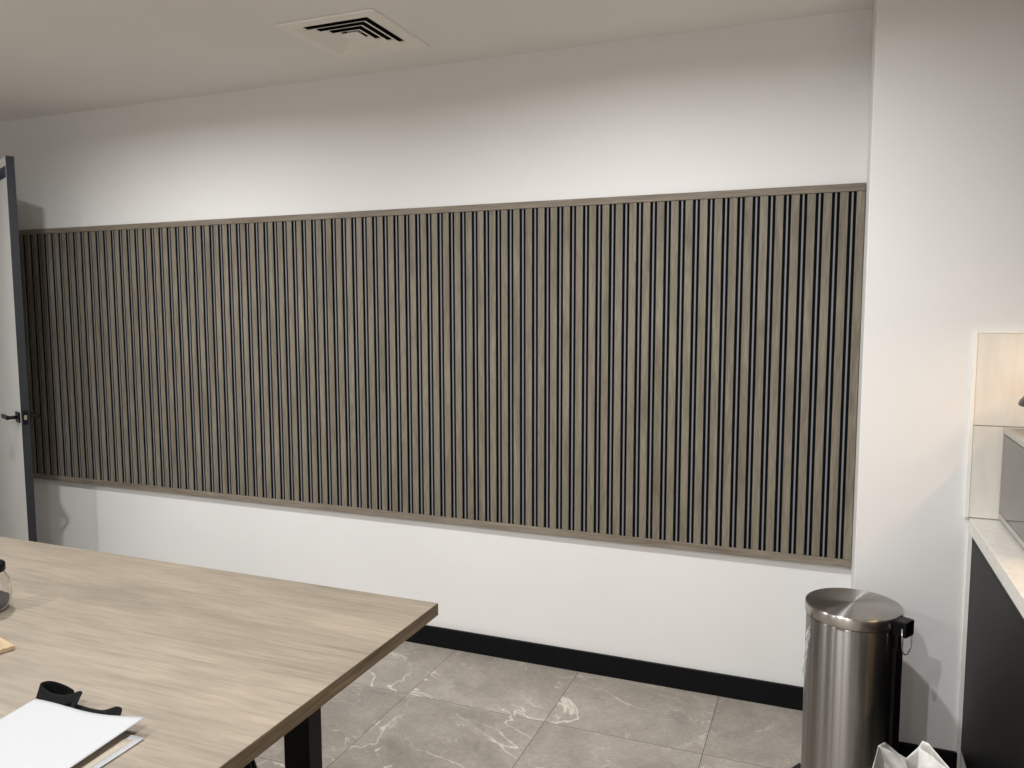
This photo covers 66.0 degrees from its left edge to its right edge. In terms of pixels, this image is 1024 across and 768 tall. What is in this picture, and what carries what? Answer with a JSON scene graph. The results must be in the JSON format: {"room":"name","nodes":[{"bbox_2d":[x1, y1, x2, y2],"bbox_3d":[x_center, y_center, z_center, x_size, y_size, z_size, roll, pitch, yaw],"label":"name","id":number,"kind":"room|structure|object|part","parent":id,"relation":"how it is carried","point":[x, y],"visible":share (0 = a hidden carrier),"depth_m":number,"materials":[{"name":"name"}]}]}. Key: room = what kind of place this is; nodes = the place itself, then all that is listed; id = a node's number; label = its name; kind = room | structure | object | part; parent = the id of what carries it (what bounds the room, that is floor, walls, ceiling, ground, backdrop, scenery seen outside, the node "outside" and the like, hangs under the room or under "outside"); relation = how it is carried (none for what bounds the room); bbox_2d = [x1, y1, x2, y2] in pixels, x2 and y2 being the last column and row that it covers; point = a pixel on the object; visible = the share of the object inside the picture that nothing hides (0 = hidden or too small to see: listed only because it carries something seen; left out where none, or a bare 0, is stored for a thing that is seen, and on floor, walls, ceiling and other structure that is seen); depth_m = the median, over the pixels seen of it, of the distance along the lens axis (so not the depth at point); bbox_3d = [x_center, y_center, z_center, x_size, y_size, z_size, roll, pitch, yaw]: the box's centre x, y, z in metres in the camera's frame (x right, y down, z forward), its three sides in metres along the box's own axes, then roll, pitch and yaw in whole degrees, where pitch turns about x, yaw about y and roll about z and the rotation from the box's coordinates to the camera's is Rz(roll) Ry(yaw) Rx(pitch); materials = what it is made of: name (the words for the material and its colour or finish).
{"room":"office break room","nodes":[
{"label":"office break room","id":0,"kind":"room"},
{"bbox_2d":[0,8,872,686],"bbox_3d":[-0.433,-0.093,3.702,5.930,2.659,0.120,2,6,22],"label":"wall","id":1,"kind":"structure","parent":0,"point":[784,102],"depth_m":3.48,"materials":[{"name":"paint"}]},
{"bbox_2d":[0,155,39,541],"bbox_3d":[-2.747,0.021,4.261,0.148,2.321,0.947,-5,7,-43],"label":"door","id":2,"kind":"structure","parent":1,"relation":"in","point":[17,499],"depth_m":3.97,"materials":[{"name":"paint"}]},
{"bbox_3d":[-2.537,0.164,3.974,0.047,0.020,0.127,-5,7,-43],"label":"lever","id":3,"kind":"part","parent":2,"relation":"part of","materials":[{"name":"black metal"}]},
{"bbox_3d":[-2.427,0.168,3.930,0.024,0.072,0.001,-5,7,-43],"label":"latch plate","id":4,"kind":"part","parent":2,"relation":"part of","materials":[{"name":"metal"}]},
{"bbox_3d":[-2.463,0.158,4.042,0.047,0.020,0.127,-5,7,-43],"label":"lever","id":5,"kind":"part","parent":2,"relation":"part of","materials":[{"name":"black metal"}]},
{"bbox_2d":[18,183,865,567],"bbox_3d":[-0.902,-0.095,3.812,4.726,1.437,0.024,2,6,22],"label":"wall panel","id":6,"kind":"object","parent":1,"relation":"attached to","point":[673,370],"visible":0.95,"depth_m":3.49,"materials":[{"name":"brown wood"}]},
{"bbox_3d":[-2.246,-0.845,4.281,1.836,0.028,0.024,2,6,22],"label":"rail","id":7,"kind":"part","parent":6,"relation":"part of","materials":[{"name":"grey wood"}]},
{"bbox_3d":[-0.901,0.606,3.879,4.726,0.028,0.024,2,6,22],"label":"rail","id":8,"kind":"part","parent":6,"relation":"part of","materials":[{"name":"grey wood"}]},
{"bbox_3d":[-0.051,-0.766,3.406,2.889,0.028,0.024,2,6,22],"label":"rail","id":9,"kind":"part","parent":6,"relation":"part of","materials":[{"name":"grey wood"}]},
{"bbox_2d":[406,625,803,710],"bbox_3d":[-0.906,1.174,3.940,4.719,0.094,0.014,2,6,22],"label":"baseboard","id":10,"kind":"structure","parent":1,"relation":"attached to","point":[688,679],"depth_m":3.39,"materials":[{"name":"black"}]},
{"bbox_2d":[0,0,873,121],"bbox_3d":[-1.574,-1.197,0.740,5.930,0.100,6.249,2,6,22],"label":"ceiling","id":11,"kind":"structure","parent":0,"point":[57,56],"depth_m":3.10,"materials":[{"name":"paint"}]},
{"bbox_2d":[274,8,428,59],"bbox_3d":[-0.620,-1.427,3.095,0.435,0.127,0.435,2,6,22],"label":"ceiling vent","id":12,"kind":"object","parent":11,"relation":"in","point":[367,32],"visible":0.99,"depth_m":3.15,"materials":[{"name":"white metal"}]},
{"bbox_3d":[-0.620,-1.369,3.100,0.072,0.004,0.072,2,6,22],"label":"plate","id":13,"kind":"part","parent":12,"relation":"part of","materials":[{"name":"white metal"}]},
{"bbox_2d":[255,641,802,767],"bbox_3d":[-1.569,1.560,1.000,5.930,0.120,6.249,2,6,22],"label":"floor","id":14,"kind":"structure","parent":0,"point":[420,705],"depth_m":3.04,"materials":[{"name":"grey tile"}]},
{"bbox_2d":[0,537,437,767],"bbox_3d":[-1.540,1.012,2.225,2.400,0.740,1.150,2,6,22],"label":"dining table","id":15,"kind":"object","parent":14,"relation":"on","point":[218,666],"visible":0.94,"depth_m":2.01,"materials":[{"name":"brown wood"}]},
{"bbox_2d":[0,559,11,610],"bbox_3d":[-1.479,0.572,2.220,0.118,0.134,0.118,2,6,22],"label":"glass jar","id":16,"kind":"object","parent":15,"relation":"on","point":[5,582],"visible":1,"depth_m":2.22,"materials":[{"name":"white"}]},
{"bbox_3d":[-1.479,0.517,2.215,0.094,0.023,0.094,2,6,22],"label":"lid","id":17,"kind":"part","parent":16,"relation":"part of","materials":[{"name":"black plastic"}]},
{"bbox_2d":[0,637,14,653],"bbox_3d":[-1.437,0.653,2.027,0.383,0.012,0.140,4,7,37],"label":"wooden board","id":18,"kind":"object","parent":15,"relation":"on","point":[5,646],"visible":1,"depth_m":1.97,"materials":[{"name":"beige wood"}]},
{"bbox_2d":[0,681,143,767],"bbox_3d":[-0.943,0.694,1.457,0.360,0.034,0.494,2,6,22],"label":"clipboard","id":19,"kind":"object","parent":15,"relation":"on","point":[51,730],"visible":1,"depth_m":1.54,"materials":[{"name":"white paper"}]},
{"bbox_3d":[-0.932,0.713,1.416,0.294,0.003,0.410,2,6,20],"label":"panel","id":20,"kind":"part","parent":19,"relation":"part of","materials":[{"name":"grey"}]},
{"bbox_3d":[-0.615,1.024,2.315,0.089,0.696,0.062,2,6,22],"label":"leg","id":21,"kind":"part","parent":15,"relation":"part of","materials":[{"name":"black metal"}]},
{"bbox_2d":[244,759,256,767],"bbox_3d":[-0.844,1.149,2.201,0.408,0.470,0.408,-2,6,-23],"label":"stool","id":22,"kind":"object","parent":14,"relation":"on","point":[252,764],"visible":0.02,"depth_m":2.35,"materials":[{"name":"black metal"}]},
{"bbox_3d":[-0.779,1.143,2.364,0.022,0.446,0.170,2,6,22],"label":"leg","id":23,"kind":"part","parent":22,"relation":"part of","materials":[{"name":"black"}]},
{"bbox_2d":[792,588,913,767],"bbox_3d":[1.083,1.018,2.537,0.299,0.659,0.297,1,5,7],"label":"pedal bin","id":24,"kind":"object","parent":14,"relation":"on","point":[852,666],"visible":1,"depth_m":2.41,"materials":[{"name":"metal"}]},
{"bbox_3d":[1.086,0.712,2.504,0.289,0.042,0.289,-4,7,-38],"label":"lid","id":25,"kind":"part","parent":24,"relation":"part of","materials":[{"name":"silver metal"}]},
{"bbox_3d":[1.191,0.774,2.376,0.064,0.089,0.006,-4,7,-38],"label":"carry handle","id":26,"kind":"part","parent":24,"relation":"part of","materials":[{"name":"silver metal"}]},
{"bbox_2d":[872,741,948,767],"bbox_3d":[1.091,1.184,2.133,0.276,0.404,0.189,2,6,22],"label":"bag","id":27,"kind":"object","parent":14,"relation":"on","point":[924,756],"visible":1,"depth_m":2.17,"materials":[{"name":"white plastic"}]},
{"bbox_2d":[961,539,1023,767],"bbox_3d":[1.622,0.961,2.089,0.606,0.855,0.916,2,6,22],"label":"base cabinet","id":28,"kind":"object","parent":14,"relation":"on","point":[992,736],"visible":0.69,"depth_m":2.22,"materials":[{"name":"black"}]},
{"bbox_3d":[1.349,0.551,2.160,0.016,0.004,0.914,2,6,22],"label":"finger pull","id":29,"kind":"part","parent":28,"relation":"part of","materials":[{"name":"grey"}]},
{"bbox_3d":[1.284,1.041,1.248,0.606,0.855,0.896,2,6,22],"label":"base cabinet","id":30,"kind":"object","parent":14,"relation":"on","visible":0},
{"bbox_2d":[968,517,1023,617],"bbox_3d":[1.448,0.551,1.629,0.619,0.045,1.831,2,6,22],"label":"countertop","id":31,"kind":"structure","parent":30,"relation":"on","point":[1002,551],"depth_m":2.22,"materials":[{"name":"stone"}]},
{"bbox_2d":[998,428,1023,548],"bbox_3d":[1.647,0.317,2.246,0.361,0.304,0.460,2,6,22],"label":"microwave","id":32,"kind":"object","parent":31,"relation":"on","point":[1011,496],"visible":1,"depth_m":2.37,"materials":[{"name":"silver metal"}]},
{"bbox_3d":[1.658,0.313,2.241,0.338,0.293,0.460,2,6,22],"label":"casing","id":33,"kind":"part","parent":32,"relation":"part of","materials":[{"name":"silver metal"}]},
{"bbox_2d":[1018,396,1023,406],"bbox_3d":[1.615,0.085,2.329,0.202,0.144,0.202,2,6,22],"label":"table lamp","id":34,"kind":"object","parent":32,"relation":"on","point":[1021,401],"visible":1,"depth_m":2.35,"materials":[{"name":"grey"}]},
{"bbox_2d":[850,0,1023,767],"bbox_3d":[1.687,0.004,2.634,0.957,2.659,0.297,2,6,22],"label":"wall","id":35,"kind":"structure","parent":0,"point":[943,259],"depth_m":2.58,"materials":[{"name":"paint"}]},
{"bbox_2d":[898,741,956,767],"bbox_3d":[1.345,1.284,2.725,0.339,0.094,0.014,2,6,22],"label":"baseboard","id":36,"kind":"structure","parent":35,"relation":"attached to","point":[905,749],"depth_m":2.67,"materials":[{"name":"black"}]},
{"bbox_2d":[956,531,971,767],"bbox_3d":[1.505,0.910,2.627,0.012,0.856,0.010,2,6,22],"label":"trim","id":37,"kind":"structure","parent":35,"relation":"attached to","point":[969,538],"depth_m":2.62,"materials":[{"name":"white paint"}]},
{"bbox_2d":[964,331,1023,519],"bbox_3d":[1.779,0.143,2.443,0.632,0.611,0.010,2,6,22],"label":"tile backsplash","id":38,"kind":"structure","parent":35,"relation":"attached to","point":[997,375],"depth_m":2.53,"materials":[{"name":"beige tile"}]}
]}

